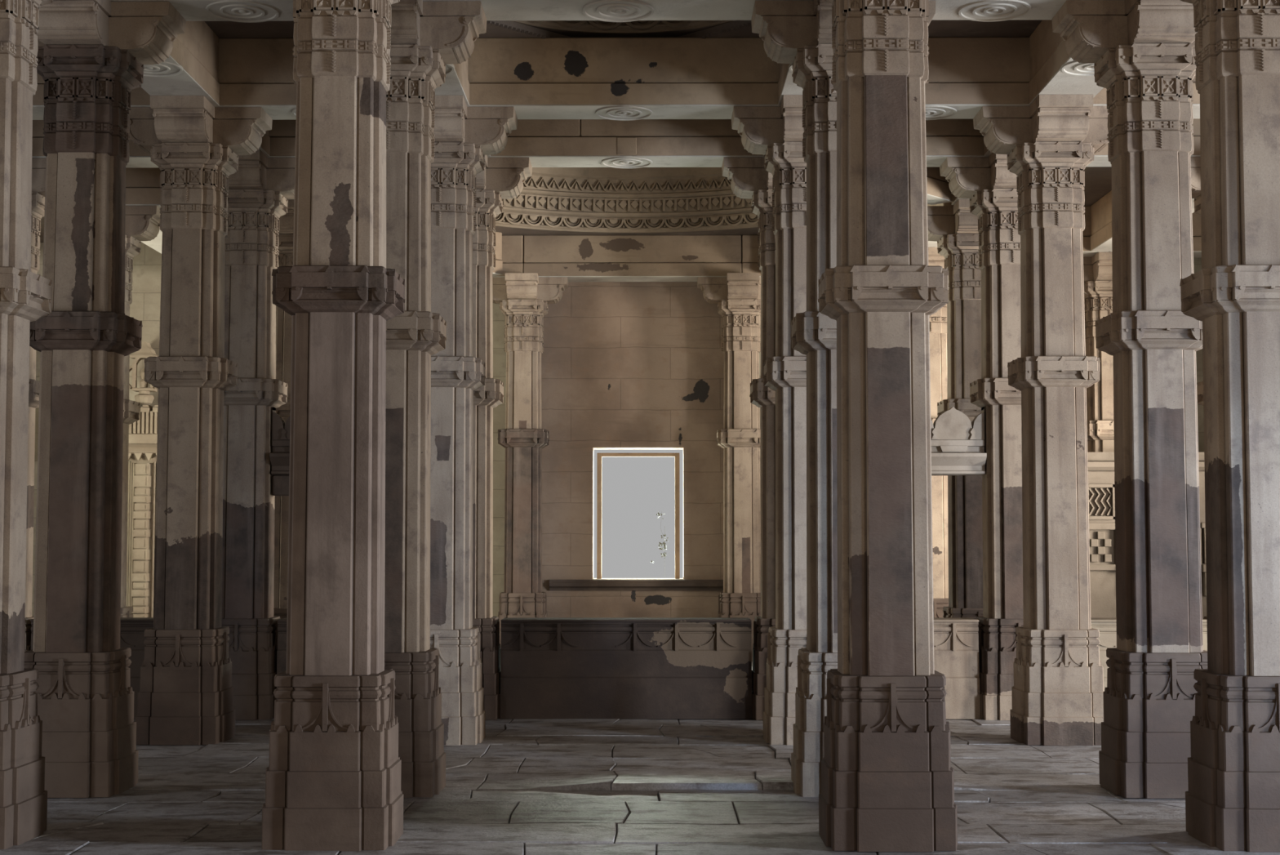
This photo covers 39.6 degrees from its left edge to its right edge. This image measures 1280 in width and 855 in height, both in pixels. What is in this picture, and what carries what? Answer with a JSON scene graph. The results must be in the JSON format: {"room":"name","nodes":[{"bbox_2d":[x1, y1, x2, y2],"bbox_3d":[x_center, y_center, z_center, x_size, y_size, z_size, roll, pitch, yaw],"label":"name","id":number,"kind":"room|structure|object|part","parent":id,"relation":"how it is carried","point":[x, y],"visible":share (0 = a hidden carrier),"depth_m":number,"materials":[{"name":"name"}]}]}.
{"room":"temple hall","nodes":[
{"label":"temple hall","id":0,"kind":"room"},
{"bbox_2d":[39,20,1111,242],"bbox_3d":[0.052,-3.417,11.284,19.200,0.218,26.700,0,-4,0],"label":"ceiling","id":1,"kind":"structure","parent":0,"point":[1098,180],"depth_m":14.09,"materials":[{"name":"stone"}]},
{"bbox_2d":[478,20,759,39],"bbox_3d":[-0.136,-3.219,13.056,2.921,0.072,2.800,0,-4,0],"label":"trim","id":2,"kind":"structure","parent":1,"relation":"attached to","point":[495,28],"depth_m":14.11,"materials":[{"name":"stone"}]},
{"bbox_2d":[510,20,735,33],"bbox_3d":[-0.136,-3.911,13.099,2.579,1.310,2.593,-3,-5,43],"label":"dome","id":3,"kind":"object","parent":2,"relation":"on","point":[584,26],"visible":0.3,"depth_m":14.26,"materials":[{"name":"stone"}]},
{"bbox_2d":[519,22,726,37],"bbox_3d":[-0.136,-3.328,13.063,3.000,0.135,2.900,0,-4,0],"label":"trim","id":4,"kind":"structure","parent":1,"relation":"attached to","point":[570,33],"depth_m":14.36,"materials":[{"name":"stone"}]},
{"bbox_2d":[31,242,1204,616],"bbox_3d":[0.115,0.353,24.189,19.200,5.700,0.570,0,-4,0],"label":"wall","id":5,"kind":"structure","parent":0,"point":[144,307],"depth_m":23.99,"materials":[{"name":"stone"}]},
{"bbox_2d":[126,341,158,617],"bbox_3d":[-7.078,0.712,23.680,1.560,3.720,0.470,0,-4,0],"label":"carved mihrab","id":6,"kind":"object","parent":5,"relation":"attached to","point":[143,433],"visible":0.29,"depth_m":23.60,"materials":[{"name":"stone"}]},
{"bbox_2d":[495,226,759,237],"bbox_3d":[-0.096,-2.861,20.067,7.800,0.197,8.000,0,-4,0],"label":"trim","id":7,"kind":"structure","parent":5,"relation":"attached to","point":[504,230],"depth_m":23.38,"materials":[{"name":"stone"}]},
{"bbox_2d":[495,167,758,232],"bbox_3d":[-0.096,-3.928,20.134,6.600,2.335,6.600,0,-4,0],"label":"dome","id":8,"kind":"object","parent":7,"relation":"on","point":[574,199],"visible":0.16,"depth_m":23.20,"materials":[{"name":"stone"}]},
{"bbox_2d":[541,281,724,617],"bbox_3d":[-0.060,0.357,24.250,2.550,5.700,0.450,0,-4,0],"label":"wall","id":9,"kind":"structure","parent":0,"point":[625,365],"depth_m":24.06,"materials":[{"name":"stone"}]},
{"bbox_2d":[549,579,723,590],"bbox_3d":[-0.026,2.114,23.865,2.380,0.145,0.140,0,-4,0],"label":"trim","id":10,"kind":"structure","parent":9,"relation":"attached to","point":[554,584],"depth_m":23.82,"materials":[{"name":"stone"}]},
{"bbox_2d":[596,453,679,578],"bbox_3d":[-0.023,1.202,24.223,1.124,1.710,0.100,0,-4,0],"label":"window","id":11,"kind":"structure","parent":9,"relation":"in","point":[599,455],"depth_m":24.18,"materials":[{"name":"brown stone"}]},
{"bbox_2d":[0,661,1279,854],"bbox_3d":[0.366,2.345,11.125,21.012,0.201,26.496,0,-4,0],"label":"floor","id":12,"kind":"structure","parent":0,"point":[534,786],"depth_m":10.75,"materials":[{"name":"grey stone"}]},
{"bbox_2d":[0,0,53,848],"bbox_3d":[-3.579,-0.324,9.616,1.160,5.040,1.160,0,-4,0],"label":"stone column","id":13,"kind":"structure","parent":12,"relation":"on","point":[25,295],"depth_m":9.51,"materials":[{"name":"beige stone"}]},
{"bbox_2d":[24,158,46,651],"bbox_3d":[-5.783,0.085,16.184,1.160,5.040,1.160,0,-4,0],"label":"stone column","id":14,"kind":"structure","parent":12,"relation":"on","point":[38,165],"depth_m":16.16,"materials":[{"name":"beige stone"}]},
{"bbox_2d":[31,120,159,168],"bbox_3d":[-4.803,-2.711,16.353,1.952,0.558,0.460,0,-4,0],"label":"beam","id":15,"kind":"structure","parent":14,"relation":"on","point":[139,158],"depth_m":16.13,"materials":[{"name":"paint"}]},
{"bbox_2d":[30,617,153,718],"bbox_3d":[-4.681,2.162,16.027,1.515,0.876,0.425,0,-4,0],"label":"stone parapet","id":16,"kind":"object","parent":12,"relation":"on","point":[132,629],"visible":0.19,"depth_m":15.87,"materials":[{"name":"stone"}]},
{"bbox_2d":[23,0,186,797],"bbox_3d":[-3.606,-0.207,11.482,1.160,5.040,1.160,0,-4,0],"label":"stone column","id":17,"kind":"structure","parent":12,"relation":"on","point":[91,54],"depth_m":11.27,"materials":[{"name":"grey stone"}]},
{"bbox_2d":[109,0,293,22],"bbox_3d":[-2.602,-2.996,11.651,1.990,0.572,0.474,0,-4,0],"label":"beam","id":18,"kind":"structure","parent":17,"relation":"on","point":[234,11],"depth_m":11.60,"materials":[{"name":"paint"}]},
{"bbox_2d":[120,205,160,617],"bbox_3d":[-5.592,0.229,18.498,1.160,5.040,1.160,0,-4,0],"label":"stone column","id":19,"kind":"structure","parent":12,"relation":"on","point":[142,222],"depth_m":18.48,"materials":[{"name":"grey stone"}]},
{"bbox_2d":[125,168,161,207],"bbox_3d":[-4.702,-2.567,18.668,1.772,0.558,0.460,0,-4,0],"label":"beam","id":20,"kind":"structure","parent":19,"relation":"on","point":[142,184],"depth_m":18.45,"materials":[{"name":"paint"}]},
{"bbox_2d":[141,226,162,253],"bbox_3d":[-5.579,-2.395,21.417,0.460,0.558,4.992,0,-4,0],"label":"beam","id":21,"kind":"structure","parent":19,"relation":"on","point":[156,243],"depth_m":20.77,"materials":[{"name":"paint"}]},
{"bbox_2d":[128,95,272,744],"bbox_3d":[-3.607,-0.034,14.277,1.160,5.040,1.160,0,-4,0],"label":"stone column","id":22,"kind":"structure","parent":12,"relation":"on","point":[185,695],"depth_m":14.05,"materials":[{"name":"beige stone"}]},
{"bbox_2d":[32,73,150,119],"bbox_3d":[-6.532,-2.828,14.465,5.392,0.558,0.460,0,-4,0],"label":"beam","id":23,"kind":"structure","parent":22,"relation":"on","point":[140,97],"depth_m":14.21,"materials":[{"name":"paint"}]},
{"bbox_2d":[140,21,219,106],"bbox_3d":[-3.594,-2.909,13.053,0.474,0.572,2.328,0,-4,0],"label":"beam","id":24,"kind":"structure","parent":22,"relation":"on","point":[191,68],"depth_m":13.54,"materials":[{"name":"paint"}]},
{"bbox_2d":[258,130,270,156],"bbox_3d":[-3.583,-2.763,15.399,0.474,0.572,1.428,0,-4,0],"label":"beam","id":25,"kind":"structure","parent":22,"relation":"on","point":[264,147],"depth_m":15.95,"materials":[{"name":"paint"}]},
{"bbox_2d":[221,148,295,719],"bbox_3d":[-3.578,0.085,16.173,1.160,5.040,1.160,0,-4,0],"label":"stone column","id":26,"kind":"structure","parent":12,"relation":"on","point":[259,193],"depth_m":15.95,"materials":[{"name":"beige stone"}]},
{"bbox_2d":[269,406,290,495],"bbox_3d":[-2.584,0.215,16.110,1.480,0.801,0.320,0,-4,0],"label":"screen","id":27,"kind":"object","parent":26,"relation":"attached to","point":[279,457],"visible":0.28,"depth_m":16.05,"materials":[{"name":"stone"}]},
{"bbox_2d":[267,120,296,157],"bbox_3d":[-2.579,-2.704,16.342,1.990,0.572,0.474,0,-4,0],"label":"beam","id":28,"kind":"structure","parent":26,"relation":"on","point":[282,135],"depth_m":16.11,"materials":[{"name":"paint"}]},
{"bbox_2d":[275,617,287,698],"bbox_3d":[-2.580,2.161,16.017,1.306,0.876,0.425,0,-4,0],"label":"stone parapet","id":29,"kind":"object","parent":12,"relation":"on","point":[282,628],"visible":0.04,"depth_m":15.86,"materials":[{"name":"stone"}]},
{"bbox_2d":[273,200,293,618],"bbox_3d":[-3.572,0.232,18.539,1.160,5.040,1.160,0,-4,0],"label":"stone column","id":30,"kind":"structure","parent":12,"relation":"on","point":[283,320],"depth_m":18.28,"materials":[{"name":"grey stone"}]},
{"bbox_2d":[261,0,404,850],"bbox_3d":[-1.627,-0.324,9.607,1.160,5.040,1.160,0,-4,0],"label":"stone column","id":31,"kind":"structure","parent":12,"relation":"on","point":[333,773],"depth_m":9.36,"materials":[{"name":"beige stone"}]},
{"bbox_2d":[384,0,486,797],"bbox_3d":[-1.601,-0.208,11.473,1.160,5.040,1.160,0,-4,0],"label":"stone column","id":32,"kind":"structure","parent":12,"relation":"on","point":[426,37],"depth_m":11.29,"materials":[{"name":"grey stone"}]},
{"bbox_2d":[434,58,469,106],"bbox_3d":[-1.596,-2.909,13.044,0.474,0.572,2.328,0,-4,0],"label":"beam","id":33,"kind":"structure","parent":32,"relation":"on","point":[456,82],"depth_m":13.65,"materials":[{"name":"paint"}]},
{"bbox_2d":[422,0,813,22],"bbox_3d":[-0.142,-2.997,11.639,2.913,0.572,0.474,0,-4,0],"label":"beam","id":34,"kind":"structure","parent":32,"relation":"on","point":[607,11],"depth_m":11.62,"materials":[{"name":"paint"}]},
{"bbox_2d":[430,95,517,744],"bbox_3d":[-1.587,-0.034,14.267,1.160,5.040,1.160,0,-4,0],"label":"stone column","id":35,"kind":"structure","parent":12,"relation":"on","point":[464,135],"depth_m":14.04,"materials":[{"name":"beige stone"}]},
{"bbox_2d":[213,38,296,119],"bbox_3d":[-2.588,-2.822,14.446,1.990,0.572,0.474,0,-4,0],"label":"beam","id":36,"kind":"structure","parent":35,"relation":"on","point":[252,72],"depth_m":14.23,"materials":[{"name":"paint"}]},
{"bbox_2d":[466,37,780,120],"bbox_3d":[-0.129,-2.823,14.434,2.913,0.572,0.474,0,-4,0],"label":"beam","id":37,"kind":"structure","parent":35,"relation":"on","point":[611,78],"depth_m":14.22,"materials":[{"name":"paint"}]},
{"bbox_2d":[472,155,532,719],"bbox_3d":[-1.583,0.084,16.164,1.160,5.040,1.160,0,-4,0],"label":"stone column","id":38,"kind":"structure","parent":12,"relation":"on","point":[501,178],"depth_m":16.00,"materials":[{"name":"beige stone"}]},
{"bbox_2d":[488,119,764,168],"bbox_3d":[-0.120,-2.705,16.330,2.913,0.572,0.474,0,-4,0],"label":"beam","id":39,"kind":"structure","parent":38,"relation":"on","point":[547,143],"depth_m":16.11,"materials":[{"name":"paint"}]},
{"bbox_2d":[493,272,568,647],"bbox_3d":[-1.544,0.536,23.430,1.160,5.040,0.922,0,-4,0],"label":"stone column","id":40,"kind":"structure","parent":12,"relation":"on","point":[524,299],"depth_m":23.34,"materials":[{"name":"beige stone"}]},
{"bbox_2d":[492,235,524,277],"bbox_3d":[-2.543,-2.252,23.728,1.992,0.558,0.460,0,-4,0],"label":"beam","id":41,"kind":"structure","parent":40,"relation":"on","point":[513,246],"depth_m":23.51,"materials":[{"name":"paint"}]},
{"bbox_2d":[492,231,502,275],"bbox_3d":[-2.548,-2.315,22.715,0.260,0.558,1.880,-4,-5,45],"label":"beam","id":42,"kind":"structure","parent":41,"relation":"attached to","point":[498,270],"depth_m":23.25,"materials":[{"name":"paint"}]},
{"bbox_2d":[523,235,741,281],"bbox_3d":[-0.098,-2.252,23.716,2.882,0.558,0.460,0,-4,0],"label":"beam","id":43,"kind":"structure","parent":40,"relation":"on","point":[576,258],"depth_m":23.50,"materials":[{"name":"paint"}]},
{"bbox_2d":[500,617,751,718],"bbox_3d":[-0.122,2.160,16.005,2.234,0.876,0.425,0,-4,0],"label":"stone parapet","id":44,"kind":"object","parent":12,"relation":"on","point":[551,667],"visible":1,"depth_m":15.82,"materials":[{"name":"brown stone"}]},
{"bbox_2d":[697,272,760,661],"bbox_3d":[1.346,0.535,23.417,1.160,5.040,0.922,0,-4,0],"label":"stone column","id":45,"kind":"structure","parent":12,"relation":"on","point":[737,295],"depth_m":23.33,"materials":[{"name":"beige stone"}]},
{"bbox_2d":[741,235,760,276],"bbox_3d":[2.414,-2.253,23.704,2.127,0.558,0.460,0,-4,0],"label":"beam","id":46,"kind":"structure","parent":45,"relation":"on","point":[749,247],"depth_m":23.49,"materials":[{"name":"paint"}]},
{"bbox_2d":[721,157,775,719],"bbox_3d":[1.339,0.083,16.150,1.160,5.040,1.160,0,-4,0],"label":"stone column","id":47,"kind":"structure","parent":12,"relation":"on","point":[748,178],"depth_m":16.01,"materials":[{"name":"beige stone"}]},
{"bbox_2d":[926,167,952,204],"bbox_3d":[2.385,-2.639,17.502,0.260,0.558,2.222,-3,-5,41],"label":"beam","id":48,"kind":"structure","parent":47,"relation":"on","point":[939,192],"depth_m":18.05,"materials":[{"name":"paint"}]},
{"bbox_2d":[925,119,989,167],"bbox_3d":[2.340,-2.706,16.319,1.990,0.572,0.474,0,-4,0],"label":"beam","id":49,"kind":"structure","parent":47,"relation":"on","point":[944,138],"depth_m":16.08,"materials":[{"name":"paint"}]},
{"bbox_2d":[731,94,806,744],"bbox_3d":[1.330,-0.035,14.254,1.160,5.040,1.160,0,-4,0],"label":"stone column","id":50,"kind":"structure","parent":12,"relation":"on","point":[775,133],"depth_m":14.06,"materials":[{"name":"grey stone"}]},
{"bbox_2d":[751,0,935,796],"bbox_3d":[1.319,-0.209,11.459,1.160,5.040,1.160,0,-4,0],"label":"stone column","id":51,"kind":"structure","parent":12,"relation":"on","point":[798,33],"depth_m":11.29,"materials":[{"name":"grey stone"}]},
{"bbox_2d":[777,63,803,105],"bbox_3d":[1.325,-2.910,13.030,0.474,0.572,2.328,0,-4,0],"label":"beam","id":52,"kind":"structure","parent":51,"relation":"on","point":[786,86],"depth_m":13.67,"materials":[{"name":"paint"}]},
{"bbox_2d":[928,0,1124,22],"bbox_3d":[2.317,-2.998,11.628,1.990,0.572,0.474,0,-4,0],"label":"ceiling","id":53,"kind":"structure","parent":51,"relation":"on","point":[983,11],"depth_m":11.60,"materials":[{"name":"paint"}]},
{"bbox_2d":[817,0,957,851],"bbox_3d":[1.310,-0.325,9.593,1.160,5.040,1.160,0,-4,0],"label":"stone column","id":54,"kind":"structure","parent":12,"relation":"on","point":[887,774],"depth_m":9.34,"materials":[{"name":"beige stone"}]},
{"bbox_2d":[928,247,948,617],"bbox_3d":[3.502,0.416,21.499,1.160,5.040,1.160,0,-4,0],"label":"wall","id":55,"kind":"structure","parent":12,"relation":"on","point":[938,320],"depth_m":21.25,"materials":[{"name":"beige stone"}]},
{"bbox_2d":[927,201,953,247],"bbox_3d":[3.465,-2.466,20.176,0.474,0.572,2.512,0,-4,0],"label":"beam","id":56,"kind":"structure","parent":55,"relation":"on","point":[931,243],"depth_m":20.66,"materials":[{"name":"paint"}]},
{"bbox_2d":[1082,206,1108,257],"bbox_3d":[4.677,-2.380,21.668,1.942,0.558,0.460,0,-4,0],"label":"beam","id":57,"kind":"structure","parent":55,"relation":"on","point":[1086,233],"depth_m":21.45,"materials":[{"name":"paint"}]},
{"bbox_2d":[927,199,982,618],"bbox_3d":[3.458,0.230,18.505,1.160,5.040,1.160,0,-4,0],"label":"stone column","id":58,"kind":"structure","parent":12,"relation":"on","point":[954,228],"depth_m":18.34,"materials":[{"name":"beige stone"}]},
{"bbox_2d":[933,617,980,719],"bbox_3d":[2.350,2.159,15.993,1.333,0.876,0.425,0,-4,0],"label":"stone parapet","id":59,"kind":"object","parent":12,"relation":"on","point":[956,639],"visible":0.32,"depth_m":15.81,"materials":[{"name":"beige stone"}]},
{"bbox_2d":[939,152,1023,719],"bbox_3d":[3.362,0.082,16.140,1.160,5.040,1.160,0,-4,0],"label":"stone column","id":60,"kind":"structure","parent":12,"relation":"on","point":[991,188],"depth_m":15.95,"materials":[{"name":"beige stone"}]},
{"bbox_2d":[930,406,986,475],"bbox_3d":[2.351,0.122,16.093,1.510,0.616,0.320,0,-4,0],"label":"canopy","id":61,"kind":"object","parent":60,"relation":"attached to","point":[957,448],"visible":0.32,"depth_m":16.02,"materials":[{"name":"stone"}]},
{"bbox_2d":[951,194,969,204],"bbox_3d":[3.452,-2.632,17.496,0.474,0.572,1.882,0,-4,0],"label":"beam","id":62,"kind":"structure","parent":60,"relation":"on","point":[955,199],"depth_m":18.22,"materials":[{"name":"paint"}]},
{"bbox_2d":[973,94,1109,745],"bbox_3d":[3.318,-0.036,14.244,1.160,5.040,1.160,0,-4,0],"label":"stone column","id":63,"kind":"structure","parent":12,"relation":"on","point":[1057,690],"depth_m":14.02,"materials":[{"name":"beige stone"}]},
{"bbox_2d":[924,37,1031,119],"bbox_3d":[2.331,-2.824,14.422,1.990,0.572,0.474,0,-4,0],"label":"beam","id":64,"kind":"structure","parent":63,"relation":"on","point":[966,75],"depth_m":14.20,"materials":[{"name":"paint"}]},
{"bbox_2d":[983,142,991,155],"bbox_3d":[3.334,-2.765,15.366,0.474,0.572,1.428,0,-4,0],"label":"beam","id":65,"kind":"structure","parent":63,"relation":"on","point":[986,152],"depth_m":15.97,"materials":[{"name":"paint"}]},
{"bbox_2d":[1093,75,1199,118],"bbox_3d":[6.468,-2.832,14.403,5.792,0.558,0.460,0,-4,0],"label":"beam","id":66,"kind":"structure","parent":63,"relation":"on","point":[1100,99],"depth_m":14.17,"materials":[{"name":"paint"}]},
{"bbox_2d":[1083,252,1114,452],"bbox_3d":[5.744,0.438,21.848,1.160,5.040,1.160,0,-4,0],"label":"stone column","id":67,"kind":"structure","parent":12,"relation":"on","point":[1097,268],"depth_m":21.70,"materials":[{"name":"beige stone"}]},
{"bbox_2d":[1108,212,1201,257],"bbox_3d":[7.532,-2.381,21.654,3.732,0.558,0.460,0,-4,0],"label":"beam","id":68,"kind":"structure","parent":67,"relation":"on","point":[1197,235],"depth_m":21.44,"materials":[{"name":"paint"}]},
{"bbox_2d":[1051,0,1207,798],"bbox_3d":[3.316,-0.209,11.450,1.160,5.040,1.160,0,-4,0],"label":"stone column","id":69,"kind":"structure","parent":12,"relation":"on","point":[1142,52],"depth_m":11.24,"materials":[{"name":"grey stone"}]},
{"bbox_2d":[1028,20,1103,105],"bbox_3d":[3.323,-2.911,13.020,0.474,0.572,2.328,0,-4,0],"label":"beam","id":70,"kind":"structure","parent":69,"relation":"on","point":[1052,72],"depth_m":13.57,"materials":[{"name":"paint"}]},
{"bbox_2d":[1087,452,1206,617],"bbox_3d":[7.026,1.607,21.158,3.850,2.620,0.440,0,-4,0],"label":"screen","id":71,"kind":"object","parent":12,"relation":"on","point":[1101,493],"visible":0.18,"depth_m":21.06,"materials":[{"name":"stone"}]},
{"bbox_3d":[6.901,0.412,21.233,3.600,0.224,0.440,0,-4,0],"label":"cornice","id":72,"kind":"part","parent":71,"relation":"part of","materials":[{"name":"stone"}]},
{"bbox_2d":[1090,617,1207,690],"bbox_3d":[4.399,2.159,15.983,1.385,0.876,0.425,0,-4,0],"label":"stone parapet","id":73,"kind":"object","parent":12,"relation":"on","point":[1107,626],"visible":0.08,"depth_m":15.83,"materials":[{"name":"beige stone"}]},
{"bbox_2d":[1190,156,1206,618],"bbox_3d":[5.437,0.082,16.130,1.160,5.040,1.160,0,-4,0],"label":"stone column","id":74,"kind":"structure","parent":12,"relation":"on","point":[1195,161],"depth_m":16.11,"materials":[{"name":"beige stone"}]},
{"bbox_2d":[1090,190,1194,251],"bbox_3d":[5.639,-2.547,18.978,0.460,0.558,4.872,0,-4,0],"label":"beam","id":75,"kind":"structure","parent":74,"relation":"on","point":[1101,210],"depth_m":20.91,"materials":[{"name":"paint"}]},
{"bbox_2d":[1086,118,1200,166],"bbox_3d":[4.507,-2.713,16.309,1.852,0.558,0.460,0,-4,0],"label":"beam","id":76,"kind":"structure","parent":74,"relation":"on","point":[1100,158],"depth_m":16.09,"materials":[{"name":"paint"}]},
{"bbox_2d":[1179,0,1279,851],"bbox_3d":[3.307,-0.326,9.583,1.160,5.040,1.160,0,-4,0],"label":"stone column","id":77,"kind":"structure","parent":12,"relation":"on","point":[1233,796],"depth_m":9.38,"materials":[{"name":"beige stone"}]},
{"bbox_3d":[0.153,3.899,32.069,16.000,0.200,15.500,0,-4,0],"label":"ground","id":78,"kind":"structure","parent":0,"visible":0},
{"bbox_2d":[650,511,668,563],"bbox_3d":[0.276,2.279,25.105,0.265,2.190,0.136,0,-4,0],"label":"leafy branch","id":79,"kind":"object","parent":78,"relation":"on","point":[663,543],"visible":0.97,"depth_m":25.14,"materials":[{"name":"grey plant"}]}
]}

